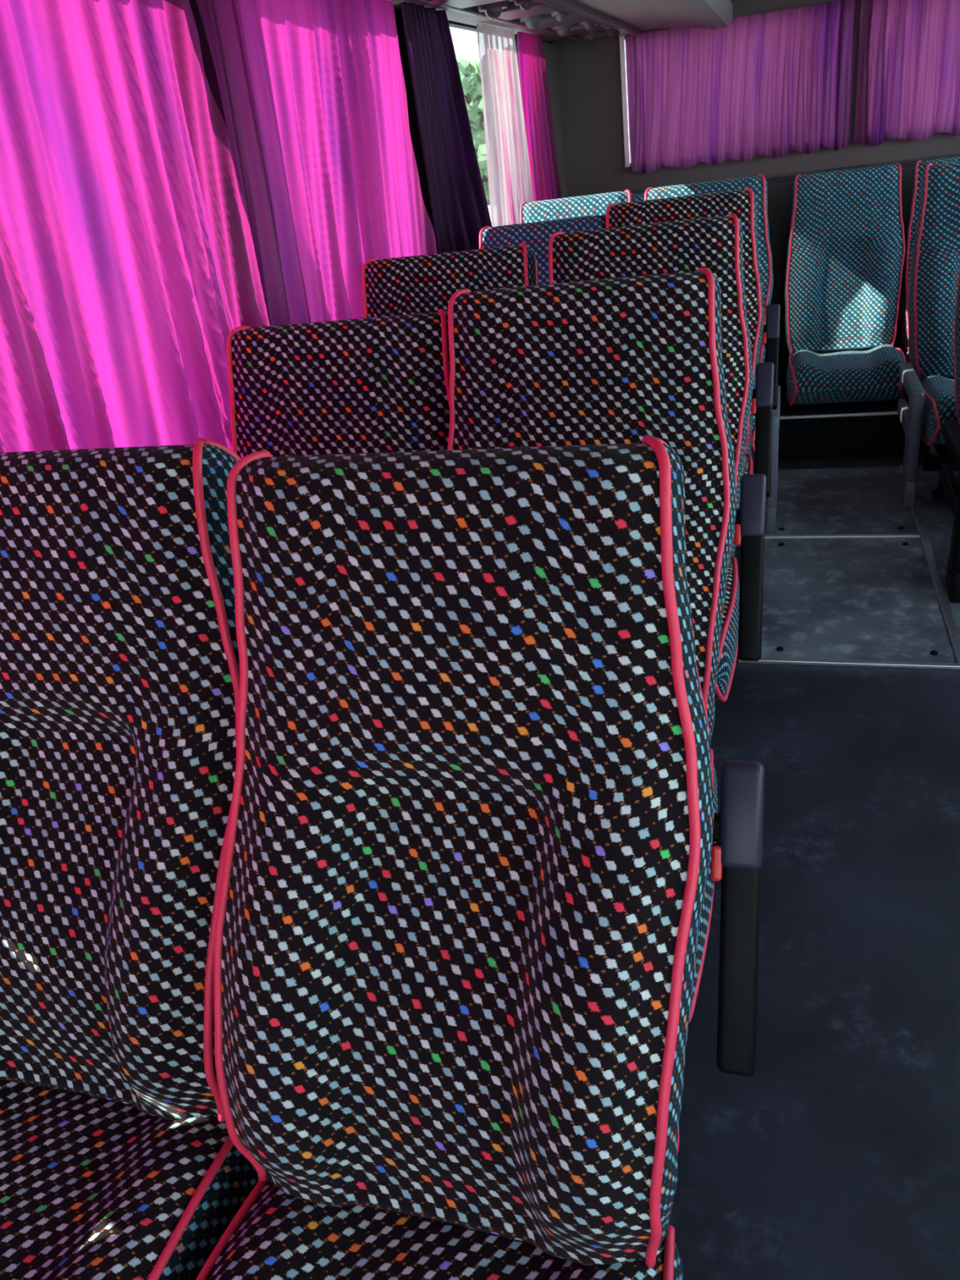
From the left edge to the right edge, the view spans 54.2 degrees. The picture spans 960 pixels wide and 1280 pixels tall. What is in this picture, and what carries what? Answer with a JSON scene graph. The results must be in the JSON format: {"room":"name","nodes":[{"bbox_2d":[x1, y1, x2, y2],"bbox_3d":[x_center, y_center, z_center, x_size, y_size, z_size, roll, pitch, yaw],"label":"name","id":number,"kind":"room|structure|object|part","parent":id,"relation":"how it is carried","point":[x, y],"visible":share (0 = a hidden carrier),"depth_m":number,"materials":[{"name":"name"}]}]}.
{"room":"vehicle interior","nodes":[
{"label":"vehicle interior","id":0,"kind":"room"},
{"bbox_2d":[394,8,551,44],"bbox_3d":[-0.766,-0.414,1.875,0.060,2.150,9.100,2,30,17],"label":"wall","id":1,"kind":"structure","parent":0,"point":[397,11],"depth_m":3.20,"materials":[{"name":"grey"}]},
{"bbox_2d":[0,0,270,452],"bbox_3d":[-0.913,-0.278,1.055,0.159,1.080,2.625,2,30,17],"label":"window curtain","id":2,"kind":"object","parent":1,"relation":"hanging from","point":[128,262],"visible":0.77,"depth_m":1.74,"materials":[{"name":"pink fabric"}]},
{"bbox_2d":[188,0,433,227],"bbox_3d":[-0.385,-1.319,2.883,0.020,1.090,1.760,2,30,17],"label":"trim","id":3,"kind":"structure","parent":1,"relation":"attached to","point":[208,64],"depth_m":3.20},
{"bbox_2d":[195,0,436,325],"bbox_3d":[-0.366,-1.239,2.697,0.111,1.080,1.276,2,30,18],"label":"window curtain","id":4,"kind":"object","parent":1,"relation":"hanging from","point":[313,92],"visible":0.71,"depth_m":2.48,"materials":[{"name":"pink fabric"}]},
{"bbox_2d":[399,0,492,253],"bbox_3d":[-0.090,-1.735,3.547,0.146,1.080,0.750,2,30,17],"label":"window curtain","id":5,"kind":"object","parent":1,"relation":"hanging from","point":[460,210],"visible":0.74,"depth_m":3.38,"materials":[{"name":"purple fabric"}]},
{"bbox_2d":[448,20,518,66],"bbox_3d":[0.034,-2.184,4.286,0.040,1.080,1.620,2,30,17],"label":"frame","id":6,"kind":"object","parent":1,"relation":"attached to","point":[451,24],"visible":0.05,"depth_m":3.93,"materials":[{"name":"black plastic"}]},
{"bbox_2d":[476,23,533,226],"bbox_3d":[0.123,-2.166,4.291,0.095,1.080,0.700,2,30,17],"label":"window curtain","id":7,"kind":"object","parent":1,"relation":"hanging from","point":[509,180],"visible":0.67,"depth_m":4.18,"materials":[{"name":"white fabric"}]},
{"bbox_2d":[516,31,561,201],"bbox_3d":[0.325,-2.475,4.815,0.120,1.080,0.620,2,30,17],"label":"window curtain","id":8,"kind":"object","parent":1,"relation":"hanging from","point":[533,79],"visible":0.66,"depth_m":4.69,"materials":[{"name":"pink fabric"}]},
{"bbox_2d":[542,41,568,198],"bbox_3d":[0.397,-2.704,5.253,0.030,1.090,0.630,2,30,17],"label":"trim","id":9,"kind":"structure","parent":1,"relation":"attached to","point":[550,51],"depth_m":5.28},
{"bbox_2d":[389,0,733,42],"bbox_3d":[-0.354,-1.162,1.369,0.980,0.168,9.010,2,30,17],"label":"luggage rack","id":10,"kind":"object","parent":1,"relation":"attached to","point":[585,20],"visible":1,"depth_m":3.85,"materials":[{"name":"plastic"}]},
{"bbox_3d":[-0.513,-1.114,1.383,0.340,0.055,8.900,2,29,17],"label":"rack service rail","id":11,"kind":"part","parent":10,"relation":"part of","materials":[{"name":"plastic"}]},
{"bbox_2d":[551,0,959,197],"bbox_3d":[1.918,-2.599,5.231,2.950,2.150,0.060,2,30,17],"label":"wall","id":12,"kind":"structure","parent":0,"point":[589,72],"depth_m":5.30,"materials":[{"name":"grey plastic"}]},
{"bbox_2d":[618,35,630,167],"bbox_3d":[0.817,-3.026,5.294,0.030,0.650,0.020,2,30,17],"label":"frame","id":13,"kind":"object","parent":12,"relation":"attached to","point":[621,38],"visible":0.99,"depth_m":5.28,"materials":[{"name":"metal"}]},
{"bbox_2d":[625,0,857,173],"bbox_3d":[1.392,-2.967,5.089,1.177,0.686,0.093,2,30,17],"label":"window curtain","id":14,"kind":"object","parent":12,"relation":"attached to","point":[775,84],"visible":1,"depth_m":5.07,"materials":[{"name":"purple fabric"}]},
{"bbox_2d":[853,0,959,146],"bbox_3d":[2.446,-2.938,4.756,0.995,0.686,0.086,2,30,17],"label":"window curtain","id":15,"kind":"object","parent":12,"relation":"attached to","point":[908,85],"visible":1,"depth_m":4.84,"materials":[{"name":"purple fabric"}]},
{"bbox_2d":[668,391,959,1279],"bbox_3d":[0.822,0.574,1.992,3.070,0.080,9.200,2,30,17],"label":"floor","id":16,"kind":"structure","parent":0,"point":[838,1157],"depth_m":1.75,"materials":[{"name":"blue plastic"}]},
{"bbox_2d":[0,438,258,1279],"bbox_3d":[-0.578,0.482,1.145,0.553,1.223,0.912,2,30,17],"label":"seat","id":17,"kind":"object","parent":16,"relation":"on","point":[120,668],"visible":0.83,"depth_m":1.15,"materials":[{"name":"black fabric"}]},
{"bbox_2d":[0,1080,258,1279],"bbox_3d":[-0.594,0.765,1.110,0.524,0.216,0.554,2,29,17],"label":"cushion","id":18,"kind":"object","parent":17,"relation":"on","point":[100,1180],"depth_m":1.14,"materials":[{"name":"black fabric"}]},
{"bbox_2d":[226,309,449,458],"bbox_3d":[-0.317,0.084,1.825,0.553,1.216,0.926,2,30,17],"label":"seat","id":19,"kind":"object","parent":16,"relation":"on","point":[377,384],"visible":0.08,"depth_m":1.85,"materials":[{"name":"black fabric"}]},
{"bbox_2d":[361,242,537,318],"bbox_3d":[-0.126,-0.340,2.544,0.553,1.233,0.912,2,30,17],"label":"seat","id":20,"kind":"object","parent":16,"relation":"on","point":[423,283],"visible":0.06,"depth_m":2.56,"materials":[{"name":"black fabric"}]},
{"bbox_2d":[195,435,764,1279],"bbox_3d":[-0.047,0.526,0.925,0.603,1.223,0.912,2,30,17],"label":"seat","id":21,"kind":"object","parent":16,"relation":"on","point":[473,825],"visible":1,"depth_m":0.99,"materials":[{"name":"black fabric"}]},
{"bbox_2d":[205,1180,683,1279],"bbox_3d":[-0.087,0.808,0.896,0.524,0.216,0.554,2,29,17],"label":"seat cushion","id":22,"kind":"object","parent":21,"relation":"on","point":[283,1229],"depth_m":1.03,"materials":[{"name":"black fabric"}]},
{"bbox_2d":[479,214,605,284],"bbox_3d":[0.202,-0.747,3.236,0.553,1.213,0.912,2,30,17],"label":"seat","id":23,"kind":"object","parent":16,"relation":"on","point":[536,236],"visible":0.03,"depth_m":3.26,"materials":[{"name":"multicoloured fabric"}]},
{"bbox_2d":[520,189,634,223],"bbox_3d":[0.379,-1.171,3.968,0.553,1.223,0.912,2,30,17],"label":"seat","id":24,"kind":"object","parent":16,"relation":"on","point":[594,204],"visible":0.12,"depth_m":3.98,"materials":[{"name":"teal fabric"}]},
{"bbox_2d":[447,266,766,1022],"bbox_3d":[0.172,0.094,1.638,0.603,1.253,0.912,2,30,17],"label":"seat","id":25,"kind":"object","parent":16,"relation":"on","point":[629,359],"visible":0.32,"depth_m":1.65,"materials":[{"name":"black fabric"}]},
{"bbox_3d":[0.185,-0.203,1.740,0.553,0.829,0.436,2,29,17],"label":"seat","id":26,"kind":"part","parent":25,"relation":"part of","materials":[{"name":"black fabric"}]},
{"bbox_2d":[691,764,717,1004],"bbox_3d":[0.131,0.363,1.603,0.524,0.216,0.554,2,29,17],"label":"seat cushion","id":27,"kind":"object","parent":25,"relation":"on","point":[706,912],"depth_m":1.44,"materials":[{"name":"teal fabric"}]},
{"bbox_2d":[632,192,644,201],"bbox_3d":[0.606,-1.619,4.832,0.553,1.138,0.912,2,30,17],"label":"seat","id":28,"kind":"object","parent":16,"relation":"on","point":[637,197],"visible":0.02,"depth_m":4.81,"materials":[{"name":"teal fabric"}]},
{"bbox_2d":[548,213,773,711],"bbox_3d":[0.411,-0.324,2.353,0.603,1.253,0.912,2,30,17],"label":"seat","id":29,"kind":"object","parent":16,"relation":"on","point":[715,243],"visible":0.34,"depth_m":2.35,"materials":[{"name":"black fabric"}]},
{"bbox_3d":[0.424,-0.622,2.455,0.553,0.829,0.436,2,29,17],"label":"seat","id":30,"kind":"part","parent":29,"relation":"part of","materials":[{"name":"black fabric"}]},
{"bbox_2d":[715,558,739,699],"bbox_3d":[0.369,-0.055,2.317,0.524,0.216,0.554,2,29,17],"label":"seat cushion","id":31,"kind":"object","parent":29,"relation":"on","point":[728,647],"depth_m":2.11,"materials":[{"name":"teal fabric"}]},
{"bbox_2d":[605,187,780,546],"bbox_3d":[0.656,-0.738,3.068,0.603,1.243,0.912,2,30,17],"label":"seat","id":32,"kind":"object","parent":16,"relation":"on","point":[743,203],"visible":0.18,"depth_m":3.08,"materials":[{"name":"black fabric"}]},
{"bbox_3d":[0.669,-1.031,3.172,0.553,0.829,0.436,2,29,17],"label":"seat","id":33,"kind":"part","parent":32,"relation":"part of","materials":[{"name":"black fabric"}]},
{"bbox_2d":[735,454,753,546],"bbox_3d":[0.615,-0.465,3.035,0.524,0.216,0.554,2,29,17],"label":"seat cushion","id":34,"kind":"object","parent":32,"relation":"on","point":[748,460],"depth_m":2.98,"materials":[{"name":"teal fabric"}]},
{"bbox_2d":[644,173,780,533],"bbox_3d":[0.905,-1.148,3.785,0.591,1.223,0.912,2,30,17],"label":"seat","id":35,"kind":"object","parent":16,"relation":"on","point":[758,184],"visible":0.16,"depth_m":3.78,"materials":[{"name":"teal fabric"}]},
{"bbox_3d":[0.926,-1.431,3.892,0.553,0.829,0.436,2,29,17],"label":"seat","id":36,"kind":"part","parent":35,"relation":"part of","materials":[{"name":"teal fabric"}]},
{"bbox_2d":[749,414,755,459],"bbox_3d":[0.871,-0.865,3.755,0.524,0.216,0.554,2,29,17],"label":"seat cushion","id":37,"kind":"object","parent":35,"relation":"on","point":[752,452],"depth_m":3.45,"materials":[{"name":"teal fabric"}]},
{"bbox_3d":[1.170,-0.730,3.756,0.048,0.455,0.500,2,29,17],"label":"armrest","id":38,"kind":"part","parent":35,"relation":"part of","materials":[{"name":"grey plastic"}]},
{"bbox_2d":[631,153,959,391],"bbox_3d":[1.976,-2.008,5.233,2.810,1.100,0.480,2,30,17],"label":"wall","id":39,"kind":"structure","parent":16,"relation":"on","point":[780,187],"depth_m":5.00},
{"bbox_2d":[777,400,902,457],"bbox_3d":[1.636,-0.967,4.333,0.570,0.210,0.170,2,30,17],"label":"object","id":40,"kind":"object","parent":16,"relation":"on","point":[882,434],"depth_m":4.28,"materials":[{"name":"black plastic"}]},
{"bbox_2d":[779,411,897,419],"bbox_3d":[1.600,-1.008,4.213,0.550,0.012,0.010,2,30,17],"label":"trim","id":41,"kind":"structure","parent":40,"relation":"attached to","point":[885,412],"depth_m":4.21,"materials":[{"name":"metal"}]},
{"bbox_2d":[784,162,906,405],"bbox_3d":[1.741,-1.590,4.477,0.553,1.138,0.912,2,30,17],"label":"seat","id":42,"kind":"object","parent":16,"relation":"on","point":[846,245],"visible":0.96,"depth_m":4.53,"materials":[{"name":"teal fabric"}]},
{"bbox_2d":[786,344,905,404],"bbox_3d":[1.731,-1.270,4.461,0.524,0.216,0.554,2,29,17],"label":"cushion","id":43,"kind":"object","parent":42,"relation":"on","point":[817,374],"depth_m":4.27,"materials":[{"name":"teal fabric"}]},
{"bbox_2d":[761,466,959,662],"bbox_3d":[1.810,-0.336,3.333,1.650,0.006,1.710,2,30,17],"label":"floor panel","id":44,"kind":"object","parent":16,"relation":"on","point":[869,598],"visible":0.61,"depth_m":3.28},
{"bbox_2d":[737,465,959,670],"bbox_3d":[1.807,-0.334,3.323,1.650,0.012,1.730,2,30,17],"label":"trim","id":45,"kind":"structure","parent":44,"relation":"on","point":[947,614],"depth_m":2.86,"materials":[{"name":"metal"}]},
{"bbox_2d":[776,525,937,655],"bbox_3d":[1.255,-0.199,3.210,0.451,0.006,0.972,2,30,17],"label":"screws","id":46,"kind":"object","parent":44,"relation":"on","point":[779,648],"visible":1,"depth_m":3.41,"materials":[{"name":"black metal"}]},
{"bbox_2d":[897,160,959,506],"bbox_3d":[1.989,-1.224,3.694,0.585,1.173,0.912,2,30,17],"label":"seat","id":47,"kind":"object","parent":44,"relation":"on","point":[927,380],"visible":0.92,"depth_m":3.79,"materials":[{"name":"teal fabric"}]},
{"bbox_3d":[1.735,-0.842,3.814,0.048,0.455,0.500,2,29,17],"label":"armrest","id":48,"kind":"part","parent":47,"relation":"part of","materials":[{"name":"grey plastic"}]},
{"bbox_3d":[2.047,-1.485,3.803,0.553,0.829,0.436,2,29,17],"label":"seat","id":49,"kind":"part","parent":47,"relation":"part of","materials":[{"name":"teal fabric"}]},
{"bbox_2d":[920,375,957,444],"bbox_3d":[1.992,-0.919,3.665,0.524,0.216,0.554,2,29,17],"label":"seat cushion","id":50,"kind":"object","parent":47,"relation":"on","point":[937,398],"depth_m":3.54,"materials":[{"name":"teal fabric"}]},
{"bbox_3d":[2.026,-0.765,3.788,0.400,0.275,0.460,2,29,17],"label":"seat","id":51,"kind":"part","parent":47,"relation":"part of","materials":[{"name":"black plastic"}]},
{"bbox_2d":[938,266,959,603],"bbox_3d":[1.814,-0.837,2.967,0.585,1.223,0.912,2,30,17],"label":"seat","id":52,"kind":"object","parent":44,"relation":"on","point":[950,428],"visible":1,"depth_m":3.07,"materials":[{"name":"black fabric"}]},
{"bbox_3d":[1.563,-0.432,3.099,0.048,0.455,0.500,2,29,17],"label":"armrest","id":53,"kind":"part","parent":52,"relation":"part of","materials":[{"name":"black plastic"}]},
{"bbox_3d":[1.869,-1.120,3.063,0.553,0.829,0.436,2,29,17],"label":"seat","id":54,"kind":"part","parent":52,"relation":"part of","materials":[{"name":"teal fabric"}]},
{"bbox_2d":[900,156,959,362],"bbox_3d":[2.257,-1.576,4.316,0.553,1.138,0.912,2,30,17],"label":"seat","id":55,"kind":"object","parent":16,"relation":"on","point":[914,203],"visible":0.19,"depth_m":4.48,"materials":[{"name":"teal fabric"}]},
{"bbox_2d":[905,349,909,362],"bbox_3d":[2.247,-1.256,4.300,0.524,0.216,0.554,2,29,17],"label":"cushion","id":56,"kind":"object","parent":55,"relation":"on","point":[907,357],"depth_m":4.48,"materials":[{"name":"teal fabric"}]},
{"label":"outside","id":57,"kind":"structure","parent":0,"visible":0},
{"bbox_2d":[487,204,491,221],"bbox_3d":[0.322,2.272,1.222,160.000,0.001,160.000,2,30,17],"label":"ground","id":58,"kind":"structure","parent":57,"point":[489,206],"depth_m":36.50,"materials":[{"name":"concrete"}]},
{"bbox_2d":[457,58,489,204],"bbox_3d":[-0.828,-12.954,25.103,3.977,4.464,3.548,2,30,17],"label":"tree","id":59,"kind":"object","parent":58,"relation":"on","point":[468,79],"visible":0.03,"depth_m":23.93,"materials":[{"name":"green plant"}]},
{"bbox_2d":[466,58,489,205],"bbox_3d":[0.676,-13.492,25.611,3.699,4.552,3.591,2,30,17],"label":"tree","id":60,"kind":"object","parent":58,"relation":"on","point":[476,95],"visible":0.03,"depth_m":24.06,"materials":[{"name":"green plant"}]}
]}

